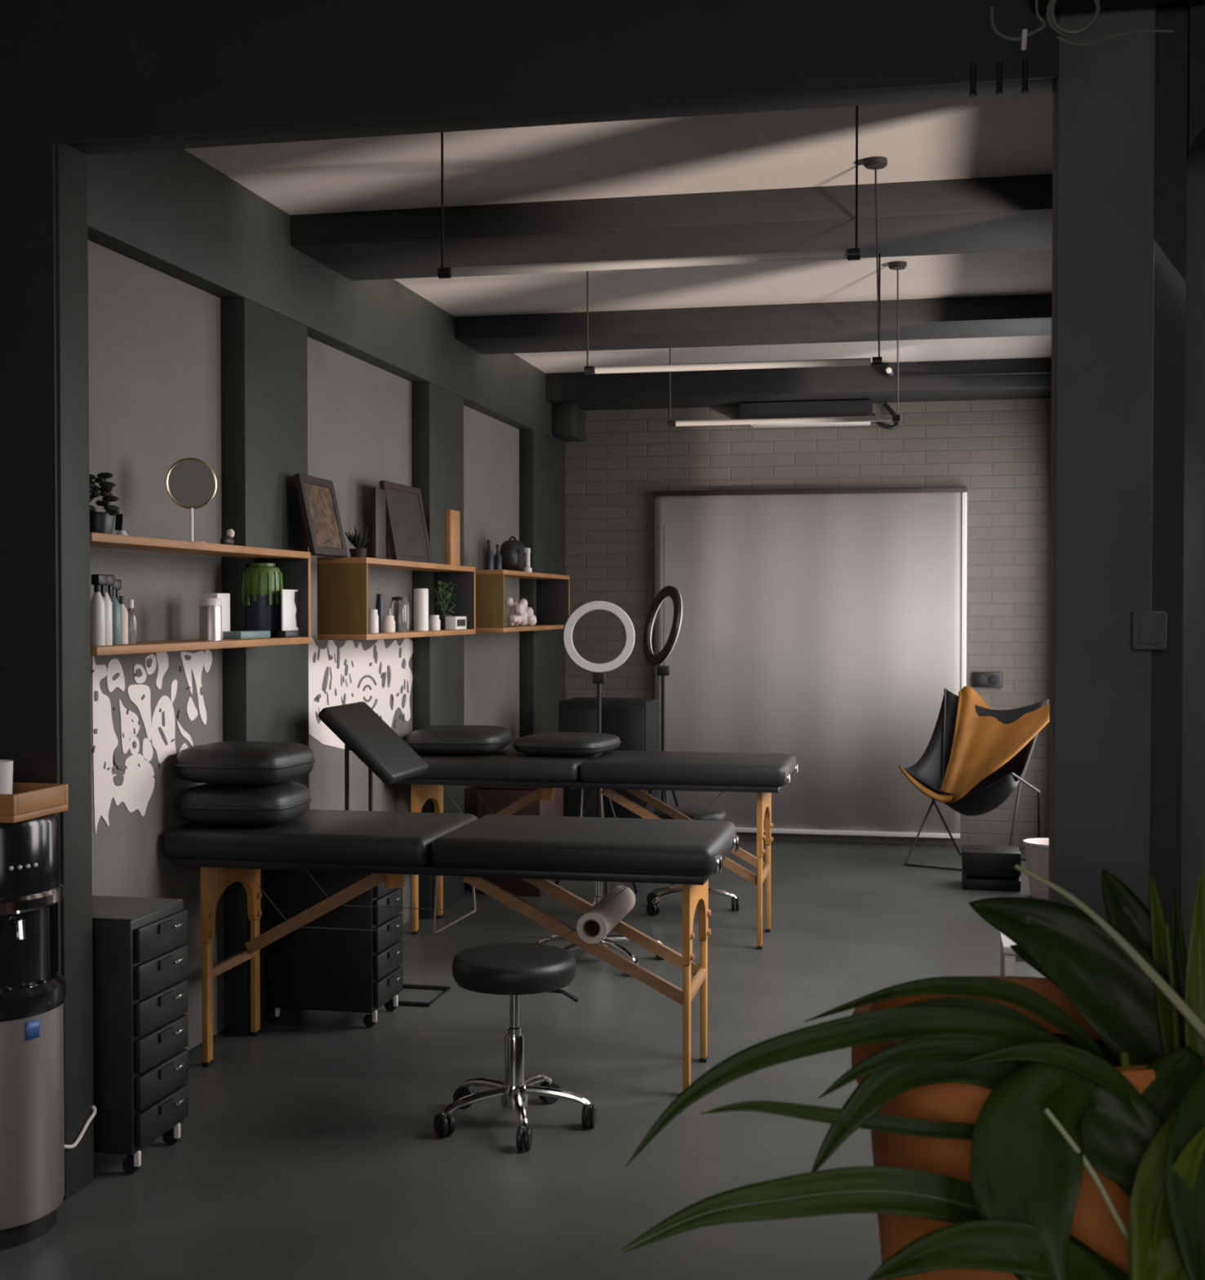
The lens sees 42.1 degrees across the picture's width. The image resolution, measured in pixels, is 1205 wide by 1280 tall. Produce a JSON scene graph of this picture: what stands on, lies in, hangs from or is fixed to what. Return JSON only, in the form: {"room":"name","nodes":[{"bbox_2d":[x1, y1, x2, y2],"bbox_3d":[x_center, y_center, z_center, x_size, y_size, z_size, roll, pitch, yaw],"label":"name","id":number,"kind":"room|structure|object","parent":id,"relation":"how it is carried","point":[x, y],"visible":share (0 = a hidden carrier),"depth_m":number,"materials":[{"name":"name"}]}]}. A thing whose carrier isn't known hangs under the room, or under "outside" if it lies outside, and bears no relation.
{"room":"service shop","nodes":[
{"label":"service shop","id":0,"kind":"room"},
{"bbox_2d":[89,511,115,533],"bbox_3d":[-1.296,-0.296,4.013,0.090,0.060,0.089,0,1,12],"label":"pot","id":1,"kind":"object","parent":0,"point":[100,522],"depth_m":3.98,"materials":[{"name":"grey ceramic"}]},
{"bbox_2d":[87,239,519,1050],"bbox_3d":[-0.984,-0.123,6.772,0.150,2.770,5.930,0,1,12],"label":"wall","id":2,"kind":"structure","parent":0,"point":[154,336],"depth_m":4.95,"materials":[{"name":"paint"}]},
{"bbox_2d":[91,649,212,834],"bbox_3d":[-1.336,0.279,4.689,0.006,0.509,0.749,0,1,12],"label":"wall mural","id":3,"kind":"object","parent":2,"relation":"attached to","point":[135,788],"visible":0.97,"depth_m":4.56,"materials":[{"name":"white paint"}]},
{"bbox_2d":[89,532,311,655],"bbox_3d":[-1.192,-0.106,4.497,0.190,0.339,1.381,0,1,12],"label":"wall shelf","id":4,"kind":"object","parent":2,"relation":"attached to","point":[295,566],"visible":0.51,"depth_m":4.57,"materials":[{"name":"brown wood"}]},
{"bbox_2d":[89,573,107,645],"bbox_3d":[-1.273,-0.076,3.957,0.036,0.180,0.052,0,1,12],"label":"bottle","id":5,"kind":"object","parent":4,"relation":"on","point":[99,581],"visible":0.98,"depth_m":3.94,"materials":[{"name":"white plastic"}]},
{"bbox_2d":[88,472,119,533],"bbox_3d":[-1.296,-0.348,4.015,0.113,0.164,0.116,0,1,-22],"label":"succulent","id":6,"kind":"object","parent":4,"relation":"on","point":[100,522],"visible":0.72,"depth_m":3.99,"materials":[{"name":"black plant"}]},
{"bbox_2d":[102,574,115,645],"bbox_3d":[-1.269,-0.077,4.001,0.038,0.180,0.053,0,1,12],"label":"bottle","id":7,"kind":"object","parent":4,"relation":"on","point":[111,578],"visible":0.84,"depth_m":3.99,"materials":[{"name":"white plastic"}]},
{"bbox_2d":[109,579,121,644],"bbox_3d":[-1.281,-0.074,4.092,0.048,0.170,0.058,0,1,12],"label":"bottle","id":8,"kind":"object","parent":4,"relation":"on","point":[117,618],"visible":0.57,"depth_m":4.08,"materials":[{"name":"teal"}]},
{"bbox_2d":[118,595,128,644],"bbox_3d":[-1.272,-0.053,4.135,0.036,0.127,0.036,0,1,12],"label":"bottle","id":9,"kind":"object","parent":4,"relation":"on","point":[124,613],"visible":0.64,"depth_m":4.12,"materials":[{"name":"white plastic"}]},
{"bbox_2d":[115,514,133,535],"bbox_3d":[-1.250,-0.298,4.090,0.040,0.060,0.065,0,1,12],"label":"ornament","id":10,"kind":"object","parent":4,"relation":"on","point":[122,522],"visible":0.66,"depth_m":4.07,"materials":[{"name":"white plastic"}]},
{"bbox_2d":[127,600,137,643],"bbox_3d":[-1.262,-0.049,4.187,0.030,0.117,0.030,0,1,12],"label":"bottle","id":11,"kind":"object","parent":4,"relation":"on","point":[132,621],"visible":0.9,"depth_m":4.18,"materials":[{"name":"clear glass"}]},
{"bbox_2d":[165,457,217,542],"bbox_3d":[-1.178,-0.399,4.486,0.127,0.247,0.080,0,1,3],"label":"round mirror","id":12,"kind":"object","parent":4,"relation":"on","point":[191,483],"visible":0.84,"depth_m":4.48,"materials":[{"name":"gold metal"}]},
{"bbox_2d":[199,598,222,640],"bbox_3d":[-1.149,-0.061,4.587,0.064,0.124,0.064,0,1,12],"label":"canister","id":13,"kind":"object","parent":4,"relation":"on","point":[210,609],"visible":1,"depth_m":4.56,"materials":[{"name":"silver metal"}]},
{"bbox_2d":[202,593,230,639],"bbox_3d":[-1.177,-0.073,4.771,0.050,0.140,0.089,0,1,12],"label":"box","id":14,"kind":"object","parent":4,"relation":"on","point":[225,597],"visible":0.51,"depth_m":4.77,"materials":[{"name":"white plastic"}]},
{"bbox_2d":[222,630,270,639],"bbox_3d":[-1.107,-0.016,4.861,0.070,0.024,0.220,0,1,12],"label":"book","id":15,"kind":"object","parent":4,"relation":"on","point":[245,634],"visible":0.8,"depth_m":4.79,"materials":[{"name":"teal paper"}]},
{"bbox_2d":[241,563,283,637],"bbox_3d":[-1.102,-0.129,5.083,0.134,0.240,0.134,0,1,12],"label":"jar","id":16,"kind":"object","parent":4,"relation":"on","point":[263,583],"visible":0.84,"depth_m":5.03,"materials":[{"name":"blue"}]},
{"bbox_2d":[277,589,301,637],"bbox_3d":[-1.013,-0.087,5.097,0.030,0.155,0.166,0,1,12],"label":"card","id":17,"kind":"object","parent":4,"relation":"on","point":[289,597],"visible":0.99,"depth_m":5.07,"materials":[{"name":"paper"}]},
{"bbox_2d":[221,297,309,1034],"bbox_3d":[-1.152,0.085,5.381,0.085,2.410,0.530,0,1,12],"label":"trim","id":18,"kind":"structure","parent":2,"relation":"attached to","point":[264,376],"depth_m":5.19,"materials":[{"name":"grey paint"}]},
{"bbox_2d":[87,148,564,443],"bbox_3d":[-0.869,-1.328,6.723,0.085,0.360,5.930,0,1,12],"label":"trim","id":19,"kind":"structure","parent":2,"relation":"attached to","point":[171,212],"depth_m":5.31,"materials":[{"name":"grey paint"}]},
{"bbox_2d":[308,637,413,749],"bbox_3d":[-0.976,0.227,6.435,0.006,0.500,1.298,0,1,12],"label":"wall mural","id":20,"kind":"object","parent":2,"relation":"attached to","point":[380,677],"visible":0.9,"depth_m":6.35,"materials":[{"name":"white paint"}]},
{"bbox_2d":[316,557,475,639],"bbox_3d":[-0.806,-0.164,6.374,0.190,0.301,1.405,0,1,12],"label":"wall shelf","id":21,"kind":"object","parent":2,"relation":"attached to","point":[342,582],"visible":0.91,"depth_m":5.70,"materials":[{"name":"brown wood"}]},
{"bbox_2d":[293,473,347,557],"bbox_3d":[-0.998,-0.437,5.558,0.082,0.282,0.312,0,1,12],"label":"picture frame","id":22,"kind":"object","parent":21,"relation":"on","point":[322,526],"visible":0.98,"depth_m":5.53,"materials":[{"name":"brown wood"}]},
{"bbox_2d":[304,483,342,548],"bbox_3d":[-0.999,-0.437,5.558,0.060,0.223,0.252,0,1,12],"label":"picture","id":23,"kind":"object","parent":22,"relation":"attached to","point":[320,498],"depth_m":5.57,"materials":[{"name":"brown paper"}]},
{"bbox_2d":[344,525,369,557],"bbox_3d":[-0.922,-0.368,5.926,0.110,0.125,0.109,0,1,12],"label":"plant","id":24,"kind":"object","parent":21,"relation":"on","point":[356,540],"visible":0.92,"depth_m":5.90,"materials":[{"name":"green plant"}]},
{"bbox_2d":[368,608,378,633],"bbox_3d":[-0.871,-0.072,5.934,0.044,0.091,0.043,0,1,12],"label":"jar","id":25,"kind":"object","parent":21,"relation":"on","point":[373,617],"visible":0.89,"depth_m":5.92,"materials":[{"name":"white plastic"}]},
{"bbox_2d":[369,487,386,559],"bbox_3d":[-0.856,-0.441,5.964,0.025,0.270,0.112,0,1,12],"label":"slab","id":26,"kind":"object","parent":21,"relation":"on","point":[377,495],"visible":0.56,"depth_m":5.92,"materials":[{"name":"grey wood"}]},
{"bbox_2d":[375,593,383,631],"bbox_3d":[-0.880,-0.107,6.187,0.032,0.151,0.032,0,1,12],"label":"bottle","id":27,"kind":"object","parent":21,"relation":"on","point":[380,601],"visible":0.74,"depth_m":6.17,"materials":[{"name":"blue"}]},
{"bbox_2d":[382,615,395,632],"bbox_3d":[-0.831,-0.062,6.078,0.052,0.066,0.051,0,1,12],"label":"jar","id":28,"kind":"object","parent":21,"relation":"on","point":[388,622],"visible":1,"depth_m":6.06,"materials":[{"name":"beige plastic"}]},
{"bbox_2d":[389,596,409,631],"bbox_3d":[-0.820,-0.105,6.330,0.080,0.141,0.079,0,1,12],"label":"jar","id":29,"kind":"object","parent":21,"relation":"on","point":[399,606],"visible":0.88,"depth_m":6.30,"materials":[{"name":"clear glass"}]},
{"bbox_2d":[378,480,432,563],"bbox_3d":[-0.816,-0.483,6.535,0.081,0.333,0.464,0,1,12],"label":"picture frame","id":30,"kind":"object","parent":21,"relation":"on","point":[405,517],"visible":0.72,"depth_m":6.50,"materials":[{"name":"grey wood"}]},
{"bbox_2d":[387,488,428,557],"bbox_3d":[-0.817,-0.482,6.535,0.062,0.273,0.404,0,1,12],"label":"picture","id":31,"kind":"object","parent":30,"relation":"attached to","point":[409,525],"depth_m":6.54},
{"bbox_2d":[413,588,428,631],"bbox_3d":[-0.757,-0.127,6.535,0.062,0.176,0.062,0,1,12],"label":"canister","id":32,"kind":"object","parent":21,"relation":"on","point":[420,595],"visible":1,"depth_m":6.51,"materials":[{"name":"white plastic"}]},
{"bbox_2d":[428,580,457,629],"bbox_3d":[-0.703,-0.156,6.950,0.149,0.218,0.160,-1,1,-34],"label":"leafy plant","id":33,"kind":"object","parent":21,"relation":"on","point":[442,601],"visible":0.94,"depth_m":6.92,"materials":[{"name":"green plant"}]},
{"bbox_2d":[444,509,459,565],"bbox_3d":[-0.659,-0.447,6.876,0.028,0.245,0.138,0,1,12],"label":"slab","id":34,"kind":"object","parent":21,"relation":"on","point":[451,517],"visible":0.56,"depth_m":6.82,"materials":[{"name":"brown wood"}]},
{"bbox_2d":[444,616,466,629],"bbox_3d":[-0.646,-0.075,6.902,0.051,0.058,0.162,0,1,12],"label":"box","id":35,"kind":"object","parent":21,"relation":"on","point":[451,622],"visible":0.98,"depth_m":6.83,"materials":[{"name":"white plastic"}]},
{"bbox_2d":[411,382,464,919],"bbox_3d":[-0.760,0.046,7.280,0.085,2.410,0.530,0,1,12],"label":"trim","id":36,"kind":"structure","parent":2,"relation":"attached to","point":[437,412],"depth_m":7.12,"materials":[{"name":"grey paint"}]},
{"bbox_2d":[475,569,569,632],"bbox_3d":[-0.424,-0.202,8.227,0.190,0.301,1.430,0,1,12],"label":"wall shelf","id":37,"kind":"object","parent":2,"relation":"attached to","point":[553,591],"visible":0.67,"depth_m":7.87,"materials":[{"name":"brown wood"}]},
{"bbox_2d":[484,540,493,569],"bbox_3d":[-0.557,-0.417,7.701,0.044,0.150,0.044,0,1,12],"label":"bottle","id":38,"kind":"object","parent":37,"relation":"on","point":[489,555],"visible":0.84,"depth_m":7.68,"materials":[{"name":"blue"}]},
{"bbox_2d":[499,536,525,571],"bbox_3d":[-0.467,-0.446,8.140,0.120,0.191,0.218,0,1,12],"label":"vase","id":39,"kind":"object","parent":37,"relation":"on","point":[513,554],"visible":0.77,"depth_m":8.05,"materials":[{"name":"black ceramic"}]},
{"bbox_2d":[505,597,536,626],"bbox_3d":[-0.425,-0.147,8.130,0.121,0.149,0.298,0,1,12],"label":"ornament","id":40,"kind":"object","parent":37,"relation":"on","point":[520,614],"visible":1,"depth_m":8.04,"materials":[{"name":"white paint"}]},
{"bbox_2d":[519,429,564,737],"bbox_3d":[-0.351,0.005,9.268,0.085,2.410,0.790,0,1,12],"label":"trim","id":41,"kind":"structure","parent":2,"relation":"attached to","point":[541,456],"depth_m":9.03,"materials":[{"name":"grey paint"}]},
{"bbox_2d":[291,173,1052,280],"bbox_3d":[0.388,-1.427,5.451,2.890,0.110,0.590,0,1,12],"label":"beam","id":42,"kind":"structure","parent":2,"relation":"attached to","point":[1006,213],"depth_m":5.29,"materials":[{"name":"paint"}]},
{"bbox_2d":[455,293,1051,354],"bbox_3d":[0.768,-1.467,7.297,2.890,0.105,0.460,0,1,12],"label":"beam","id":43,"kind":"structure","parent":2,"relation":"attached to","point":[1017,315],"depth_m":7.15,"materials":[{"name":"paint"}]},
{"bbox_2d":[0,840,1048,1279],"bbox_3d":[-0.271,1.365,4.168,4.200,0.100,11.200,0,1,12],"label":"floor","id":44,"kind":"structure","parent":0,"point":[308,1147],"depth_m":4.30,"materials":[{"name":"concrete"}]},
{"bbox_2d":[0,813,66,1250],"bbox_3d":[-1.386,0.861,3.525,0.340,0.935,0.340,0,1,12],"label":"water dispenser","id":45,"kind":"object","parent":44,"relation":"on","point":[33,994],"visible":0.97,"depth_m":3.44,"materials":[{"name":"black plastic"}]},
{"bbox_2d":[9,915,26,939],"bbox_3d":[-1.277,0.626,3.416,0.054,0.051,0.020,1,2,44],"label":"tap","id":46,"kind":"object","parent":45,"relation":"on","point":[17,922],"depth_m":3.41,"materials":[{"name":"silver metal"}]},
{"bbox_2d":[8,979,45,991],"bbox_3d":[-1.312,0.763,3.441,0.172,0.008,0.075,-1,2,-42],"label":"grille","id":47,"kind":"object","parent":45,"relation":"attached to","point":[13,984],"depth_m":3.45,"materials":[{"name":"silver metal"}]},
{"bbox_2d":[0,968,66,1022],"bbox_3d":[-1.386,0.793,3.524,0.340,0.060,0.340,0,1,12],"label":"drip tray","id":48,"kind":"object","parent":45,"relation":"on","point":[40,997],"depth_m":3.44,"materials":[{"name":"black plastic"}]},
{"bbox_2d":[0,782,68,822],"bbox_3d":[-1.377,0.361,3.498,0.275,0.061,0.220,0,1,12],"label":"wooden tray","id":49,"kind":"object","parent":45,"relation":"on","point":[28,801],"visible":0.99,"depth_m":3.46,"materials":[{"name":"brown wood"}]},
{"bbox_2d":[0,760,13,794],"bbox_3d":[-1.329,0.322,3.446,0.060,0.110,0.060,0,1,12],"label":"cup","id":50,"kind":"object","parent":49,"relation":"in","point":[6,766],"visible":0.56,"depth_m":3.43,"materials":[{"name":"white paper"}]},
{"bbox_2d":[92,895,188,1173],"bbox_3d":[-1.312,0.999,4.008,0.432,0.638,0.280,0,1,12],"label":"base cabinet","id":51,"kind":"object","parent":44,"relation":"on","point":[140,953],"visible":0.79,"depth_m":3.86,"materials":[{"name":"black metal"}]},
{"bbox_2d":[263,869,403,1027],"bbox_3d":[-0.922,0.972,5.356,0.432,0.638,0.280,0,1,12],"label":"base cabinet","id":52,"kind":"object","parent":44,"relation":"on","point":[316,969],"visible":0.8,"depth_m":5.22,"materials":[{"name":"black metal"}]},
{"bbox_2d":[318,702,450,1006],"bbox_3d":[-0.770,0.759,5.632,0.383,1.051,0.400,0,1,12],"label":"armrest stand","id":53,"kind":"object","parent":44,"relation":"on","point":[362,731],"visible":0.8,"depth_m":5.54,"materials":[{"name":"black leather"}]},
{"bbox_2d":[162,808,738,1091],"bbox_3d":[-0.448,0.934,4.809,1.687,0.735,0.570,0,1,12],"label":"massage table","id":54,"kind":"object","parent":44,"relation":"on","point":[388,846],"visible":0.94,"depth_m":4.62,"materials":[{"name":"black leather"}]},
{"bbox_2d":[176,781,311,826],"bbox_3d":[-1.104,0.502,4.838,0.372,0.124,0.328,0,1,12],"label":"cushion","id":55,"kind":"object","parent":54,"relation":"on","point":[211,804],"visible":0.9,"depth_m":4.70,"materials":[{"name":"black leather"}]},
{"bbox_2d":[173,741,315,784],"bbox_3d":[-1.101,0.378,4.835,0.380,0.120,0.338,0,1,12],"label":"cushion","id":56,"kind":"object","parent":55,"relation":"on","point":[227,762],"visible":1,"depth_m":4.70,"materials":[{"name":"black leather"}]},
{"bbox_2d":[576,885,635,943],"bbox_3d":[0.015,0.817,4.675,0.088,0.088,0.454,0,1,12],"label":"paper roll","id":57,"kind":"object","parent":54,"relation":"on","point":[596,923],"visible":0.96,"depth_m":4.54,"materials":[{"name":"beige paper"}]},
{"bbox_2d":[433,942,596,1150],"bbox_3d":[-0.227,1.081,4.242,0.420,0.465,0.451,0,1,8],"label":"stool","id":58,"kind":"object","parent":44,"relation":"on","point":[513,970],"visible":1,"depth_m":4.19,"materials":[{"name":"black leather"}]},
{"bbox_2d":[475,786,563,896],"bbox_3d":[-0.407,0.959,7.864,0.340,0.560,0.520,0,1,12],"label":"storage box","id":59,"kind":"object","parent":44,"relation":"on","point":[496,798],"visible":0.2,"depth_m":7.62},
{"bbox_2d":[394,748,798,949],"bbox_3d":[-0.044,0.880,6.746,1.733,0.765,0.570,0,1,12],"label":"massage table","id":60,"kind":"object","parent":44,"relation":"on","point":[633,771],"visible":0.69,"depth_m":6.52,"materials":[{"name":"black leather"}]},
{"bbox_2d":[405,724,511,754],"bbox_3d":[-0.628,0.436,6.878,0.449,0.110,0.467,0,1,12],"label":"cushion","id":61,"kind":"object","parent":60,"relation":"on","point":[441,739],"visible":0.96,"depth_m":6.68,"materials":[{"name":"black leather"}]},
{"bbox_2d":[512,732,621,755],"bbox_3d":[-0.152,0.451,6.811,0.411,0.084,0.411,0,1,19],"label":"cushion","id":62,"kind":"object","parent":60,"relation":"on","point":[566,744],"visible":1,"depth_m":6.65,"materials":[{"name":"black leather"}]},
{"bbox_2d":[555,600,638,895],"bbox_3d":[-0.006,0.525,7.410,0.432,1.429,0.376,0,1,-10],"label":"ring light","id":63,"kind":"object","parent":44,"relation":"on","point":[598,670],"visible":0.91,"depth_m":7.45,"materials":[{"name":"white plastic"}]},
{"bbox_2d":[563,600,635,672],"bbox_3d":[-0.017,-0.015,7.453,0.344,0.344,0.010,0,1,3],"label":"diffuser","id":64,"kind":"object","parent":63,"relation":"attached to","point":[584,608],"depth_m":7.45,"materials":[{"name":"white plastic"}]},
{"bbox_2d":[535,881,662,964],"bbox_3d":[-0.002,1.041,6.176,0.517,0.465,0.546,0,1,-13],"label":"stool","id":65,"kind":"object","parent":44,"relation":"on","point":[608,940],"visible":0.25,"depth_m":6.16,"materials":[{"name":"silver metal"}]},
{"bbox_2d":[558,697,658,818],"bbox_3d":[0.037,0.776,8.527,0.480,0.900,0.415,0,1,12],"label":"base cabinet","id":66,"kind":"object","parent":44,"relation":"on","point":[634,721],"visible":0.34,"depth_m":8.33,"materials":[{"name":"black metal"}]},
{"bbox_2d":[638,585,682,886],"bbox_3d":[0.266,0.474,8.025,0.404,1.506,0.428,0,1,12],"label":"ring light","id":67,"kind":"object","parent":44,"relation":"on","point":[671,591],"visible":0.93,"depth_m":8.02,"materials":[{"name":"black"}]},
{"bbox_2d":[649,592,682,662],"bbox_3d":[0.316,-0.072,8.024,0.101,0.400,0.410,0,1,-21],"label":"diffuser","id":68,"kind":"object","parent":67,"relation":"attached to","point":[676,597],"depth_m":7.89,"materials":[{"name":"white"}]},
{"bbox_2d":[645,805,738,919],"bbox_3d":[0.416,1.017,7.239,0.429,0.470,0.461,0,1,2],"label":"stool","id":69,"kind":"object","parent":44,"relation":"on","point":[652,908],"visible":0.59,"depth_m":7.18,"materials":[{"name":"black leather"}]},
{"bbox_2d":[615,863,1204,1279],"bbox_3d":[0.456,0.830,2.047,0.741,1.056,0.747,0,1,12],"label":"potted palm","id":70,"kind":"object","parent":44,"relation":"on","point":[1051,1127],"visible":1,"depth_m":1.86,"materials":[{"name":"plant"}]},
{"bbox_2d":[903,688,1048,871],"bbox_3d":[2.009,0.751,8.498,0.720,0.946,0.633,1,1,33],"label":"chair","id":71,"kind":"object","parent":44,"relation":"on","point":[930,771],"visible":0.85,"depth_m":8.56,"materials":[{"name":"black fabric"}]},
{"bbox_2d":[898,685,1049,803],"bbox_3d":[2.025,0.565,8.490,0.746,0.607,0.507,1,1,35],"label":"throw","id":72,"kind":"object","parent":71,"relation":"on","point":[981,745],"visible":0.94,"depth_m":8.51,"materials":[{"name":"orange leather"}]},
{"bbox_2d":[961,844,1021,891],"bbox_3d":[1.952,1.144,7.868,0.280,0.190,0.250,0,1,12],"label":"crate","id":73,"kind":"object","parent":44,"relation":"on","point":[984,867],"visible":0.94,"depth_m":7.75,"materials":[{"name":"black plastic"}]},
{"bbox_2d":[998,931,1024,976],"bbox_3d":[1.585,1.163,5.431,0.395,0.252,0.330,0,1,12],"label":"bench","id":74,"kind":"object","parent":44,"relation":"on","point":[1008,957],"visible":0.23,"depth_m":5.31,"materials":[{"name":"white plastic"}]},
{"bbox_2d":[851,976,1204,1279],"bbox_3d":[0.596,0.936,2.143,0.506,0.840,0.506,0,1,12],"label":"pot","id":75,"kind":"object","parent":44,"relation":"on","point":[1162,1082],"depth_m":1.98,"materials":[{"name":"ceramic"}]},
{"bbox_2d":[1022,838,1048,898],"bbox_3d":[2.161,1.112,7.604,0.228,0.266,0.228,0,1,12],"label":"waste bin","id":76,"kind":"object","parent":44,"relation":"on","point":[1037,850],"visible":0.48,"depth_m":7.54,"materials":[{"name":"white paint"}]},
{"bbox_2d":[183,92,1053,373],"bbox_3d":[0.241,-1.555,6.592,4.200,0.100,6.130,0,1,12],"label":"ceiling","id":77,"kind":"structure","parent":0,"point":[1010,135],"depth_m":4.99,"materials":[{"name":"paint"}]},
{"bbox_2d":[437,105,860,278],"bbox_3d":[0.114,-1.238,4.291,1.173,0.441,0.032,0,1,12],"label":"tube light","id":78,"kind":"object","parent":77,"relation":"hanging from","point":[853,254],"visible":0.91,"depth_m":4.28,"materials":[{"name":"grey metal"}]},
{"bbox_2d":[583,155,887,374],"bbox_3d":[0.400,-1.225,5.274,1.119,0.507,0.852,0,1,12],"label":"tube light","id":79,"kind":"object","parent":77,"relation":"hanging from","point":[875,162],"visible":0.97,"depth_m":5.64,"materials":[{"name":"grey"}]},
{"bbox_2d":[667,261,906,426],"bbox_3d":[0.760,-1.264,6.879,1.146,0.494,1.202,0,1,12],"label":"tube light","id":80,"kind":"object","parent":77,"relation":"hanging from","point":[894,265],"visible":1,"depth_m":7.43,"materials":[{"name":"grey"}]},
{"bbox_2d":[55,0,1204,1199],"bbox_3d":[-0.454,-0.148,3.568,3.770,2.950,0.130,0,1,12],"label":"door frame","id":81,"kind":"structure","parent":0,"point":[71,162],"depth_m":3.70,"materials":[{"name":"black paint"}]},
{"bbox_2d":[0,0,61,974],"bbox_3d":[-1.796,-0.152,3.771,1.060,2.950,0.012,0,1,12],"label":"wall","id":82,"kind":"structure","parent":81,"relation":"attached to","point":[29,651],"depth_m":3.67,"materials":[{"name":"black paint"}]},
{"bbox_2d":[64,1105,96,1149],"bbox_3d":[-1.252,1.171,3.745,0.011,0.070,0.151,0,1,12],"label":"power cord","id":83,"kind":"object","parent":81,"relation":"attached to","point":[94,1108],"visible":0.91,"depth_m":3.76,"materials":[{"name":"white plastic"}]},
{"bbox_2d":[51,0,1058,143],"bbox_3d":[-0.174,-1.386,3.412,2.252,0.468,0.012,0,1,12],"label":"ceiling beam","id":84,"kind":"structure","parent":81,"relation":"attached to","point":[122,69],"depth_m":3.43,"materials":[{"name":"black paint"}]},
{"bbox_2d":[995,61,1003,95],"bbox_3d":[0.811,-1.149,3.200,0.017,0.064,0.018,0,1,12],"label":"rod","id":85,"kind":"object","parent":81,"relation":"attached to","point":[999,64],"visible":1,"depth_m":3.19,"materials":[{"name":"black paint"}]},
{"bbox_2d":[1020,59,1029,93],"bbox_3d":[0.861,-1.149,3.189,0.017,0.064,0.018,0,1,12],"label":"rod","id":86,"kind":"object","parent":81,"relation":"attached to","point":[1024,90],"visible":1,"depth_m":3.19,"materials":[{"name":"black paint"}]},
{"bbox_2d":[1028,0,1204,13],"bbox_3d":[1.010,-1.437,2.994,0.360,0.350,0.328,0,1,12],"label":"trim","id":87,"kind":"structure","parent":81,"relation":"attached to","point":[1060,6],"depth_m":3.11,"materials":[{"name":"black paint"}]},
{"bbox_2d":[990,0,1173,50],"bbox_3d":[0.870,-1.135,2.845,0.321,0.113,0.020,0,1,12],"label":"cable coil","id":88,"kind":"object","parent":87,"relation":"hanging from","point":[1054,24],"visible":1,"depth_m":2.85,"materials":[{"name":"grey"}]},
{"bbox_2d":[1149,3,1187,934],"bbox_3d":[1.164,-0.141,3.250,0.065,2.950,0.100,0,1,12],"label":"trim","id":89,"kind":"structure","parent":81,"relation":"attached to","point":[1171,48],"depth_m":3.19,"materials":[{"name":"black paint"}]},
{"bbox_2d":[564,398,1051,848],"bbox_3d":[1.159,-0.178,9.433,2.975,2.770,0.150,0,1,12],"label":"wall","id":90,"kind":"structure","parent":0,"point":[999,450],"depth_m":9.25,"materials":[{"name":"brick"}]},
{"bbox_2d":[551,403,584,441],"bbox_3d":[-0.204,-1.308,9.436,0.125,0.190,0.350,0,1,12],"label":"trim","id":91,"kind":"structure","parent":90,"relation":"attached to","point":[567,419],"depth_m":9.27,"materials":[{"name":"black paint"}]},
{"bbox_2d":[546,357,1051,410],"bbox_3d":[1.135,-1.476,9.080,2.890,0.160,0.500,0,1,12],"label":"beam","id":92,"kind":"structure","parent":90,"relation":"attached to","point":[713,388],"depth_m":8.88,"materials":[{"name":"paint"}]},
{"bbox_2d":[653,486,967,838],"bbox_3d":[1.215,0.131,9.310,1.850,2.052,0.075,0,1,12],"label":"roller blind","id":93,"kind":"object","parent":90,"relation":"attached to","point":[821,628],"visible":0.74,"depth_m":9.29,"materials":[{"name":"fabric"}]},
{"bbox_2d":[739,400,897,429],"bbox_3d":[1.274,-1.314,9.195,0.912,0.166,0.225,0,1,12],"label":"air conditioner","id":94,"kind":"object","parent":90,"relation":"attached to","point":[851,407],"visible":0.71,"depth_m":9.12,"materials":[{"name":"black plastic"}]},
{"bbox_2d":[882,364,1051,377],"bbox_3d":[2.020,-1.491,8.602,0.945,0.070,0.079,0,1,12],"label":"pipe","id":95,"kind":"object","parent":90,"relation":"attached to","point":[889,371],"visible":0.97,"depth_m":8.65,"materials":[{"name":"black plastic"}]},
{"bbox_2d":[972,671,1003,687],"bbox_3d":[2.245,0.232,9.123,0.174,0.090,0.036,0,1,12],"label":"wall socket","id":96,"kind":"object","parent":90,"relation":"attached to","point":[980,679],"visible":1,"depth_m":9.11,"materials":[{"name":"black plastic"}]},
{"bbox_2d":[1048,5,1155,923],"bbox_3d":[1.036,-0.142,3.261,0.190,2.950,0.130,0,1,12],"label":"column","id":97,"kind":"structure","parent":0,"point":[1104,154],"depth_m":3.19,"materials":[{"name":"paint"}]},
{"bbox_2d":[1129,611,1166,649],"bbox_3d":[1.107,-0.019,3.177,0.066,0.077,0.073,0,1,12],"label":"switch box","id":98,"kind":"object","parent":97,"relation":"attached to","point":[1148,628],"visible":1,"depth_m":3.14,"materials":[{"name":"paint"}]},
{"bbox_2d":[1181,143,1204,955],"bbox_3d":[1.391,-0.058,3.583,0.160,2.770,0.100,0,1,12],"label":"wall","id":99,"kind":"structure","parent":0,"point":[1193,813],"depth_m":3.54,"materials":[{"name":"paint"}]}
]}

